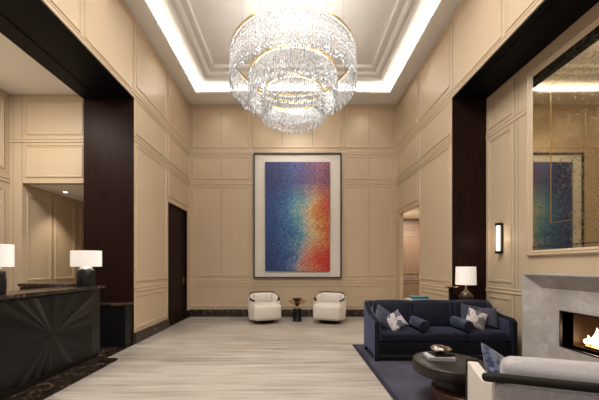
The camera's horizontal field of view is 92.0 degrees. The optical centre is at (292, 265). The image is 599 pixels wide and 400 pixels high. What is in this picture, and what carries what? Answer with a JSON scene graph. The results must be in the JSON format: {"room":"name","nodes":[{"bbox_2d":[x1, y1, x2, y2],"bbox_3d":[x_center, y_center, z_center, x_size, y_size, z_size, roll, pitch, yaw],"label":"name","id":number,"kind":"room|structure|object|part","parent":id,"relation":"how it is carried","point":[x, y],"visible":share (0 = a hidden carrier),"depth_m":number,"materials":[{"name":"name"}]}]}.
{"room":"hotel lobby","nodes":[
{"label":"hotel lobby","id":0,"kind":"room"},
{"bbox_2d":[0,89,10,290],"bbox_3d":[-5.258,-0.873,1.150,0.165,4.545,8.300,0,0,0],"label":"wall","id":1,"kind":"structure","parent":0,"point":[5,182],"depth_m":5.22,"materials":[{"name":"beige paint"}]},
{"bbox_3d":[-5.183,-1.350,3.790,0.015,3.300,2.780,0,0,0],"label":"panel moulding","id":2,"kind":"part","parent":1,"relation":"part of","materials":[{"name":"beige paint"}]},
{"bbox_3d":[-5.183,-1.565,1.150,0.014,0.090,8.300,0,0,0],"label":"rail moulding","id":3,"kind":"part","parent":1,"relation":"part of","materials":[{"name":"beige paint"}]},
{"bbox_2d":[0,33,77,94],"bbox_3d":[-4.545,-3.195,1.150,1.590,0.100,8.300,0,0,0],"label":"ceiling","id":4,"kind":"structure","parent":0,"point":[20,74],"depth_m":4.80,"materials":[{"name":"white paint"}]},
{"bbox_2d":[9,95,83,290],"bbox_3d":[-4.395,-0.873,5.353,1.890,4.545,0.135,0,0,0],"label":"wall","id":5,"kind":"structure","parent":0,"point":[46,139],"depth_m":5.30,"materials":[{"name":"beige paint"}]},
{"bbox_3d":[-4.470,-2.296,5.293,1.440,0.072,0.014,0,0,0],"label":"rail moulding","id":6,"kind":"part","parent":5,"relation":"part of","materials":[{"name":"beige paint"}]},
{"bbox_3d":[-4.375,-2.325,5.293,1.050,1.410,0.015,0,0,0],"label":"panel moulding","id":7,"kind":"part","parent":5,"relation":"part of","materials":[{"name":"beige paint"}]},
{"bbox_2d":[84,99,133,343],"bbox_3d":[-3.300,-0.820,5.337,0.899,4.440,0.326,0,0,0],"label":"column","id":8,"kind":"structure","parent":5,"relation":"attached to","point":[108,123],"depth_m":5.17,"materials":[{"name":"brown wood"}]},
{"bbox_2d":[27,185,83,282],"bbox_3d":[-5.022,-0.060,7.350,0.135,2.920,3.900,0,0,0],"label":"wall","id":9,"kind":"structure","parent":0,"point":[55,222],"depth_m":5.95,"materials":[{"name":"beige paint"}]},
{"bbox_2d":[30,185,83,201],"bbox_3d":[-4.120,-1.570,7.360,1.940,0.100,3.880,0,0,0],"label":"ceiling","id":10,"kind":"structure","parent":0,"point":[76,192],"depth_m":5.74,"materials":[{"name":"white paint"}]},
{"bbox_2d":[4,344,133,399],"bbox_3d":[-3.455,1.397,1.080,1.690,0.006,8.160,0,0,0],"label":"floor","id":11,"kind":"structure","parent":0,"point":[47,388],"depth_m":3.61,"materials":[{"name":"stone"}]},
{"bbox_2d":[0,283,105,399],"bbox_3d":[-3.555,0.830,2.595,1.230,1.129,3.990,0,0,0],"label":"reception desk","id":12,"kind":"object","parent":11,"relation":"on","point":[47,330],"visible":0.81,"depth_m":3.49,"materials":[{"name":"black wood"}]},
{"bbox_2d":[0,244,14,294],"bbox_3d":[-3.160,0.036,3.020,0.444,0.525,0.244,0,0,0],"label":"table lamp","id":13,"kind":"object","parent":12,"relation":"on","point":[7,251],"visible":1,"depth_m":3.01,"materials":[{"name":"white fabric"}]},
{"bbox_3d":[-3.160,-0.108,3.020,0.444,0.235,0.244,0,0,0],"label":"lamp shade","id":14,"kind":"part","parent":13,"relation":"part of","materials":[{"name":"white fabric"}]},
{"bbox_2d":[0,285,105,299],"bbox_3d":[-3.170,0.323,2.575,0.460,0.045,3.950,0,0,0],"label":"countertop","id":15,"kind":"structure","parent":12,"relation":"on","point":[63,289],"depth_m":3.54,"materials":[{"name":"stone"}]},
{"bbox_2d":[70,250,101,286],"bbox_3d":[-3.070,0.036,4.290,0.444,0.525,0.244,0,0,0],"label":"table lamp","id":16,"kind":"object","parent":12,"relation":"on","point":[85,259],"visible":0.99,"depth_m":4.19,"materials":[{"name":"white fabric"}]},
{"bbox_3d":[-3.070,-0.108,4.290,0.444,0.235,0.244,0,0,0],"label":"lamp shade","id":17,"kind":"part","parent":16,"relation":"part of","materials":[{"name":"white fabric"}]},
{"bbox_2d":[42,0,189,332],"bbox_3d":[-3.292,-1.735,2.500,0.915,6.270,11.000,0,0,0],"label":"wall","id":18,"kind":"structure","parent":0,"point":[161,109],"depth_m":5.66,"materials":[{"name":"beige paint"}]},
{"bbox_2d":[0,0,133,98],"bbox_3d":[-3.300,-3.010,1.090,0.900,0.060,8.180,0,0,0],"label":"ceiling beam","id":19,"kind":"structure","parent":18,"relation":"attached to","point":[30,25],"depth_m":3.97,"materials":[{"name":"black wood"}]},
{"bbox_2d":[134,310,190,343],"bbox_3d":[-2.835,1.300,6.590,0.030,0.200,2.820,0,0,0],"label":"baseboard","id":20,"kind":"structure","parent":18,"relation":"attached to","point":[143,334],"depth_m":5.76,"materials":[{"name":"stone"}]},
{"bbox_3d":[-2.835,1.300,7.885,0.030,0.200,0.230,0,0,0],"label":"baseboard","id":21,"kind":"part","parent":20,"relation":"part of","materials":[{"name":"stone"}]},
{"bbox_3d":[-2.842,-1.615,6.585,0.015,5.490,2.670,0,0,0],"label":"panel moulding","id":22,"kind":"part","parent":18,"relation":"part of","materials":[{"name":"beige paint"}]},
{"bbox_2d":[168,202,186,326],"bbox_3d":[-2.896,-0.035,7.185,0.109,2.870,1.170,0,0,0],"label":"door","id":23,"kind":"structure","parent":18,"relation":"in","point":[177,216],"depth_m":7.26,"materials":[{"name":"brown wood"}]},
{"bbox_2d":[44,317,392,399],"bbox_3d":[-0.100,1.450,3.200,11.000,0.100,12.400,0,0,0],"label":"floor","id":24,"kind":"structure","parent":0,"point":[194,358],"depth_m":4.07,"materials":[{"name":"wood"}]},
{"bbox_2d":[100,302,132,346],"bbox_3d":[-3.200,1.020,5.053,0.690,0.749,0.235,0,0,0],"label":"base cabinet","id":25,"kind":"object","parent":24,"relation":"on","point":[115,317],"visible":0.58,"depth_m":4.95,"materials":[{"name":"black wood"}]},
{"bbox_2d":[248,291,280,323],"bbox_3d":[-0.715,1.032,7.225,0.810,0.735,0.809,0,0,-20],"label":"swivel armchair","id":26,"kind":"object","parent":24,"relation":"on","point":[264,307],"visible":1,"depth_m":6.98,"materials":[{"name":"beige fabric"}]},
{"bbox_2d":[253,293,271,302],"bbox_3d":[-0.788,0.820,7.428,0.500,0.260,0.190,0,0,-20],"label":"cushion","id":27,"kind":"object","parent":26,"relation":"on","point":[258,297],"depth_m":7.35,"materials":[{"name":"beige fabric"}]},
{"bbox_3d":[-0.748,0.763,7.318,0.793,0.196,0.600,0,0,-20],"label":"wood rail","id":28,"kind":"part","parent":26,"relation":"part of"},
{"bbox_3d":[-0.700,1.115,7.184,0.680,0.410,0.720,0,0,-20],"label":"seat","id":29,"kind":"part","parent":26,"relation":"part of","materials":[{"name":"beige fabric"}]},
{"bbox_2d":[288,300,305,321],"bbox_3d":[0.105,1.140,7.350,0.470,0.520,0.470,0,0,0],"label":"side table","id":30,"kind":"object","parent":24,"relation":"on","point":[296,311],"visible":0.95,"depth_m":7.26,"materials":[{"name":"black metal"}]},
{"bbox_3d":[0.105,0.980,7.350,0.470,0.200,0.470,0,0,0],"label":"dish","id":31,"kind":"part","parent":30,"relation":"part of","materials":[{"name":"gold metal"}]},
{"bbox_2d":[313,291,345,323],"bbox_3d":[0.915,1.032,7.225,0.810,0.735,0.809,0,0,20],"label":"swivel armchair","id":32,"kind":"object","parent":24,"relation":"on","point":[329,307],"visible":1,"depth_m":6.98,"materials":[{"name":"beige fabric"}]},
{"bbox_3d":[0.899,1.115,7.184,0.680,0.410,0.720,0,0,20],"label":"seat","id":33,"kind":"part","parent":32,"relation":"part of","materials":[{"name":"beige fabric"}]},
{"bbox_3d":[0.948,0.763,7.318,0.793,0.196,0.600,0,0,20],"label":"wood rail","id":34,"kind":"part","parent":32,"relation":"part of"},
{"bbox_2d":[322,293,340,301],"bbox_3d":[0.988,0.820,7.428,0.500,0.260,0.190,0,0,20],"label":"cushion","id":35,"kind":"object","parent":32,"relation":"on","point":[326,297],"depth_m":7.35,"materials":[{"name":"beige fabric"}]},
{"bbox_2d":[352,344,483,399],"bbox_3d":[2.095,1.393,2.910,2.090,0.013,4.420,0,0,0],"label":"area rug","id":36,"kind":"object","parent":24,"relation":"on","point":[399,378],"visible":0.38,"depth_m":3.60,"materials":[{"name":"blue carpet"}]},
{"bbox_2d":[364,300,517,360],"bbox_3d":[2.230,0.968,4.519,2.080,0.838,0.683,0,0,0],"label":"sofa","id":37,"kind":"object","parent":36,"relation":"on","point":[405,342],"visible":0.83,"depth_m":4.24,"materials":[{"name":"blue fabric"}]},
{"bbox_3d":[1.228,0.990,4.530,0.075,0.780,0.660,0,0,0],"label":"arm","id":38,"kind":"part","parent":37,"relation":"part of","materials":[{"name":"blue fabric"}]},
{"bbox_3d":[1.228,0.972,4.519,0.030,0.797,0.683,0,0,0],"label":"arm trim","id":39,"kind":"part","parent":37,"relation":"part of","materials":[{"name":"blue fabric"}]},
{"bbox_2d":[375,304,390,328],"bbox_3d":[1.400,0.800,4.470,0.423,0.407,0.194,0,0,-11],"label":"throw pillow","id":40,"kind":"object","parent":37,"relation":"on","point":[381,313],"visible":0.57,"depth_m":4.40,"materials":[{"name":"fabric"}]},
{"bbox_2d":[372,300,410,326],"bbox_3d":[1.603,0.780,4.700,0.603,0.463,0.233,0,0,0],"label":"cushion","id":41,"kind":"object","parent":37,"relation":"on","point":[403,306],"depth_m":4.63,"materials":[{"name":"blue fabric"}]},
{"bbox_2d":[387,310,407,330],"bbox_3d":[1.560,0.838,4.400,0.354,0.327,0.176,0,0,0],"label":"throw pillow","id":42,"kind":"object","parent":37,"relation":"on","point":[395,320],"visible":0.88,"depth_m":4.35,"materials":[{"name":"grey fabric"}]},
{"bbox_2d":[381,327,422,342],"bbox_3d":[1.603,1.048,4.490,0.607,0.186,0.560,0,0,0],"label":"seat cushion","id":43,"kind":"object","parent":37,"relation":"on","point":[405,334],"depth_m":4.22,"materials":[{"name":"blue fabric"}]},
{"bbox_2d":[409,316,429,330],"bbox_3d":[1.930,0.880,4.450,0.160,0.160,0.456,0,0,0],"label":"bolster pillow","id":44,"kind":"object","parent":37,"relation":"on","point":[423,325],"visible":0.91,"depth_m":4.28,"materials":[{"name":"blue fabric"}]},
{"bbox_2d":[410,300,451,326],"bbox_3d":[2.235,0.780,4.700,0.638,0.463,0.233,0,0,0],"label":"cushion","id":45,"kind":"object","parent":37,"relation":"on","point":[438,313],"depth_m":4.61,"materials":[{"name":"blue fabric"}]},
{"bbox_2d":[411,326,466,342],"bbox_3d":[2.235,1.048,4.490,0.642,0.186,0.560,0,0,0],"label":"seat cushion","id":46,"kind":"object","parent":37,"relation":"on","point":[435,334],"depth_m":4.22,"materials":[{"name":"blue fabric"}]},
{"bbox_3d":[2.230,1.325,4.218,1.980,0.050,0.025,0,0,0],"label":"rail","id":47,"kind":"part","parent":37,"relation":"part of","materials":[{"name":"blue fabric"}]},
{"bbox_2d":[450,316,473,330],"bbox_3d":[2.575,0.880,4.450,0.160,0.160,0.456,0,0,0],"label":"bolster pillow","id":48,"kind":"object","parent":37,"relation":"on","point":[461,323],"visible":0.93,"depth_m":4.31,"materials":[{"name":"blue fabric"}]},
{"bbox_2d":[450,300,487,326],"bbox_3d":[2.862,0.780,4.700,0.593,0.463,0.233,0,0,0],"label":"cushion","id":49,"kind":"object","parent":37,"relation":"on","point":[455,305],"depth_m":4.64,"materials":[{"name":"blue fabric"}]},
{"bbox_2d":[461,303,479,318],"bbox_3d":[2.800,0.780,4.560,0.379,0.380,0.143,0,0,0],"label":"throw pillow","id":50,"kind":"object","parent":37,"relation":"on","point":[464,308],"visible":0.34,"depth_m":4.54,"materials":[{"name":"fabric"}]},
{"bbox_2d":[466,307,487,329],"bbox_3d":[2.800,0.815,4.420,0.369,0.355,0.146,0,0,13],"label":"throw pillow","id":51,"kind":"object","parent":37,"relation":"on","point":[478,318],"visible":0.79,"depth_m":4.38,"materials":[{"name":"grey fabric"}]},
{"bbox_2d":[451,326,507,342],"bbox_3d":[2.862,1.048,4.490,0.597,0.186,0.560,0,0,0],"label":"seat cushion","id":52,"kind":"object","parent":37,"relation":"on","point":[489,334],"depth_m":4.22,"materials":[{"name":"blue fabric"}]},
{"bbox_2d":[478,308,497,327],"bbox_3d":[3.000,0.800,4.500,0.317,0.317,0.129,0,0,36],"label":"throw pillow","id":53,"kind":"object","parent":37,"relation":"on","point":[491,321],"visible":0.62,"depth_m":4.43,"materials":[{"name":"fabric"}]},
{"bbox_3d":[3.232,0.972,4.519,0.030,0.797,0.683,0,0,0],"label":"arm trim","id":54,"kind":"part","parent":37,"relation":"part of","materials":[{"name":"blue fabric"}]},
{"bbox_3d":[3.232,0.990,4.530,0.075,0.780,0.660,0,0,0],"label":"arm","id":55,"kind":"part","parent":37,"relation":"part of","materials":[{"name":"blue fabric"}]},
{"bbox_2d":[412,351,486,399],"bbox_3d":[1.635,1.183,2.955,0.750,0.408,0.750,0,0,0],"label":"coffee table","id":56,"kind":"object","parent":36,"relation":"on","point":[448,383],"visible":0.63,"depth_m":2.80,"materials":[{"name":"brown paint"}]},
{"bbox_2d":[423,352,455,361],"bbox_3d":[1.545,0.962,3.060,0.270,0.032,0.180,0,0,7],"label":"book","id":57,"kind":"object","parent":56,"relation":"on","point":[429,357],"visible":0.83,"depth_m":2.98,"materials":[{"name":"white paper"}]},
{"bbox_2d":[428,351,453,356],"bbox_3d":[1.575,0.934,3.075,0.200,0.022,0.140,0,0,-6],"label":"book","id":58,"kind":"object","parent":57,"relation":"on","point":[434,353],"visible":0.9,"depth_m":3.01,"materials":[{"name":"black paper"}]},
{"bbox_2d":[430,344,451,353],"bbox_3d":[1.575,0.887,3.080,0.210,0.070,0.205,0,0,0],"label":"decorative bowl","id":59,"kind":"object","parent":58,"relation":"on","point":[439,348],"visible":1,"depth_m":3.03,"materials":[{"name":"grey metal"}]},
{"bbox_2d":[465,356,598,399],"bbox_3d":[1.703,0.972,1.863,0.993,0.830,0.716,0,0,19],"label":"sofa","id":60,"kind":"object","parent":36,"relation":"on","point":[519,378],"visible":1,"depth_m":1.67,"materials":[{"name":"grey fabric"}]},
{"bbox_3d":[1.429,1.062,2.308,0.083,0.650,0.050,0,0,19],"label":"post","id":61,"kind":"part","parent":60,"relation":"part of","materials":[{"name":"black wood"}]},
{"bbox_3d":[1.326,0.964,2.005,0.075,0.527,0.590,0,0,19],"label":"arm","id":62,"kind":"part","parent":60,"relation":"part of","materials":[{"name":"beige fabric"}]},
{"bbox_2d":[481,343,504,372],"bbox_3d":[1.434,0.735,2.005,0.412,0.393,0.175,0,0,-28],"label":"throw pillow","id":63,"kind":"object","parent":60,"relation":"on","point":[492,359],"visible":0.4,"depth_m":1.97,"materials":[{"name":"blue fabric"}]},
{"bbox_3d":[1.603,0.661,1.567,0.993,0.068,0.091,0,0,19],"label":"rail","id":64,"kind":"part","parent":60,"relation":"part of","materials":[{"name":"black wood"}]},
{"bbox_3d":[1.608,0.967,1.582,0.860,0.560,0.060,0,0,19],"label":"panel","id":65,"kind":"part","parent":60,"relation":"part of","materials":[{"name":"grey fabric"}]},
{"bbox_2d":[500,356,598,382],"bbox_3d":[1.647,0.787,1.696,0.720,0.459,0.217,0,0,19],"label":"cushion","id":66,"kind":"object","parent":60,"relation":"on","point":[573,370],"depth_m":1.68,"materials":[{"name":"fabric"}]},
{"bbox_3d":[2.550,0.996,4.990,1.440,0.780,0.220,0,0,0],"label":"console table","id":67,"kind":"object","parent":36,"relation":"on","visible":0},
{"bbox_2d":[404,298,427,299],"bbox_3d":[2.120,0.583,4.985,0.340,0.045,0.190,0,0,-2],"label":"book","id":68,"kind":"object","parent":67,"relation":"on","point":[404,298],"visible":0.39,"depth_m":4.89,"materials":[{"name":"white paper"}]},
{"bbox_2d":[409,296,428,298],"bbox_3d":[2.170,0.540,4.985,0.270,0.040,0.170,0,0,3],"label":"book","id":69,"kind":"object","parent":68,"relation":"on","point":[411,297],"visible":1,"depth_m":4.91,"materials":[{"name":"teal paper"}]},
{"bbox_2d":[444,286,457,299],"bbox_3d":[2.720,0.478,4.980,0.220,0.255,0.220,0,0,0],"label":"candle stand","id":70,"kind":"object","parent":67,"relation":"on","point":[448,287],"visible":0.73,"depth_m":4.95,"materials":[{"name":"black metal"}]},
{"bbox_3d":[2.720,0.498,4.980,0.110,0.215,0.110,0,0,0],"label":"stem","id":71,"kind":"part","parent":70,"relation":"part of","materials":[{"name":"black metal"}]},
{"bbox_2d":[455,267,476,299],"bbox_3d":[2.980,0.308,4.985,0.320,0.595,0.320,0,0,0],"label":"table lamp","id":72,"kind":"object","parent":67,"relation":"on","point":[465,276],"visible":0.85,"depth_m":4.88,"materials":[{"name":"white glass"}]},
{"bbox_3d":[2.980,0.166,4.985,0.320,0.310,0.320,0,0,0],"label":"lamp shade","id":73,"kind":"part","parent":72,"relation":"part of","materials":[{"name":"white fabric"}]},
{"bbox_2d":[522,273,598,361],"bbox_3d":[3.520,0.750,2.950,0.640,1.300,2.180,0,0,0],"label":"fireplace","id":74,"kind":"object","parent":24,"relation":"on","point":[560,312],"visible":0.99,"depth_m":3.59,"materials":[{"name":"grey stone"}]},
{"bbox_3d":[3.398,0.775,2.950,0.164,0.450,1.300,0,0,0],"label":"opening trim","id":75,"kind":"part","parent":74,"relation":"part of","materials":[{"name":"black metal"}]},
{"bbox_2d":[584,345,598,351],"bbox_3d":[3.590,0.971,2.965,0.180,0.031,1.030,0,0,0],"label":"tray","id":76,"kind":"object","parent":74,"relation":"on","point":[595,348],"depth_m":3.41,"materials":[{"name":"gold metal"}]},
{"bbox_2d":[190,105,395,308],"bbox_3d":[0.000,-1.750,8.092,6.000,6.300,0.215,0,0,0],"label":"wall","id":77,"kind":"structure","parent":0,"point":[224,139],"depth_m":8.00,"materials":[{"name":"beige paint"}]},
{"bbox_2d":[190,309,363,316],"bbox_3d":[0.000,1.300,7.982,5.700,0.200,0.035,0,0,0],"label":"baseboard","id":78,"kind":"structure","parent":77,"relation":"attached to","point":[194,312],"depth_m":7.97,"materials":[{"name":"stone"}]},
{"bbox_2d":[254,153,341,277],"bbox_3d":[0.125,-1.385,7.949,2.410,3.430,0.097,0,0,0],"label":"framed painting","id":79,"kind":"object","parent":77,"relation":"attached to","point":[298,196],"visible":1,"depth_m":7.90,"materials":[{"name":"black paint"}]},
{"bbox_2d":[124,0,461,104],"bbox_3d":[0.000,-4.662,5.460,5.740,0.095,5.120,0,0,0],"label":"ceiling","id":80,"kind":"structure","parent":0,"point":[199,32],"depth_m":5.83,"materials":[{"name":"white paint"}]},
{"bbox_2d":[229,0,356,134],"bbox_3d":[0.000,-3.596,5.001,2.161,2.228,2.160,0,0,41],"label":"chandelier","id":81,"kind":"object","parent":80,"relation":"hanging from","point":[264,100],"visible":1,"depth_m":4.49,"materials":[{"name":"clear glass"}]},
{"bbox_2d":[403,218,418,299],"bbox_3d":[4.075,-0.150,9.092,2.450,3.100,0.215,0,0,0],"label":"wall","id":82,"kind":"structure","parent":0,"point":[410,225],"depth_m":9.00,"materials":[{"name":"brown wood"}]},
{"bbox_3d":[4.075,-0.370,8.993,2.450,1.640,0.014,0,0,0],"label":"rail moulding","id":83,"kind":"part","parent":82,"relation":"part of","materials":[{"name":"brown wood"}]},
{"bbox_3d":[3.625,0.075,8.992,1.150,2.050,0.015,0,0,0],"label":"panel moulding","id":84,"kind":"part","parent":82,"relation":"part of","materials":[{"name":"brown wood"}]},
{"bbox_2d":[403,206,418,217],"bbox_3d":[4.165,-1.540,7.300,2.470,0.120,3.800,0,0,0],"label":"ceiling","id":85,"kind":"structure","parent":0,"point":[414,213],"depth_m":8.23,"materials":[{"name":"white paint"}]},
{"bbox_2d":[396,0,543,299],"bbox_3d":[3.147,-1.735,2.500,0.625,6.270,11.000,0,0,0],"label":"wall","id":86,"kind":"structure","parent":0,"point":[424,109],"depth_m":5.66,"materials":[{"name":"beige paint"}]},
{"bbox_2d":[399,201,420,299],"bbox_3d":[2.840,0.035,7.080,0.020,2.950,1.300,0,0,0],"label":"trim","id":87,"kind":"structure","parent":86,"relation":"attached to","point":[418,203],"depth_m":6.46,"materials":[{"name":"beige paint"}]},
{"bbox_2d":[452,99,485,299],"bbox_3d":[3.155,-0.820,5.287,0.609,4.440,0.226,0,0,0],"label":"column","id":88,"kind":"structure","parent":86,"relation":"attached to","point":[468,115],"depth_m":5.17,"materials":[{"name":"brown wood"}]},
{"bbox_2d":[452,0,598,98],"bbox_3d":[3.155,-3.010,1.090,0.610,0.060,8.180,0,0,0],"label":"trim","id":89,"kind":"structure","parent":86,"relation":"attached to","point":[551,18],"depth_m":3.90,"materials":[{"name":"black wood"}]},
{"bbox_2d":[486,2,598,356],"bbox_3d":[3.527,-0.805,1.090,0.165,4.410,8.180,0,0,0],"label":"wall","id":90,"kind":"structure","parent":0,"point":[506,108],"depth_m":4.55,"materials":[{"name":"beige paint"}]},
{"bbox_2d":[495,223,502,253],"bbox_3d":[3.417,-0.460,4.800,0.084,0.510,0.100,0,0,0],"label":"wall sconce","id":91,"kind":"object","parent":90,"relation":"attached to","point":[499,226],"visible":1,"depth_m":4.78,"materials":[{"name":"white glass"}]},
{"bbox_3d":[3.447,-0.460,4.800,0.024,0.500,0.100,0,0,0],"label":"plate","id":92,"kind":"part","parent":91,"relation":"part of","materials":[{"name":"black metal"}]},
{"bbox_3d":[3.453,-0.905,2.655,0.015,4.070,4.910,0,0,0],"label":"panel moulding","id":93,"kind":"part","parent":90,"relation":"part of","materials":[{"name":"beige paint"}]},
{"bbox_3d":[3.453,-0.950,1.090,0.014,2.800,8.180,0,0,0],"label":"rail moulding","id":94,"kind":"part","parent":90,"relation":"part of","materials":[{"name":"beige paint"}]},
{"bbox_2d":[527,17,598,255],"bbox_3d":[3.438,-1.470,2.940,0.045,2.660,2.600,0,0,0],"label":"wall mirror","id":95,"kind":"object","parent":90,"relation":"attached to","point":[563,90],"visible":1,"depth_m":3.66,"materials":[{"name":"beige mirror"}]},
{"bbox_3d":[3.446,-1.500,2.950,0.004,1.860,1.840,0,0,0],"label":"pane trim","id":96,"kind":"part","parent":95,"relation":"part of","materials":[{"name":"gold metal"}]}
]}

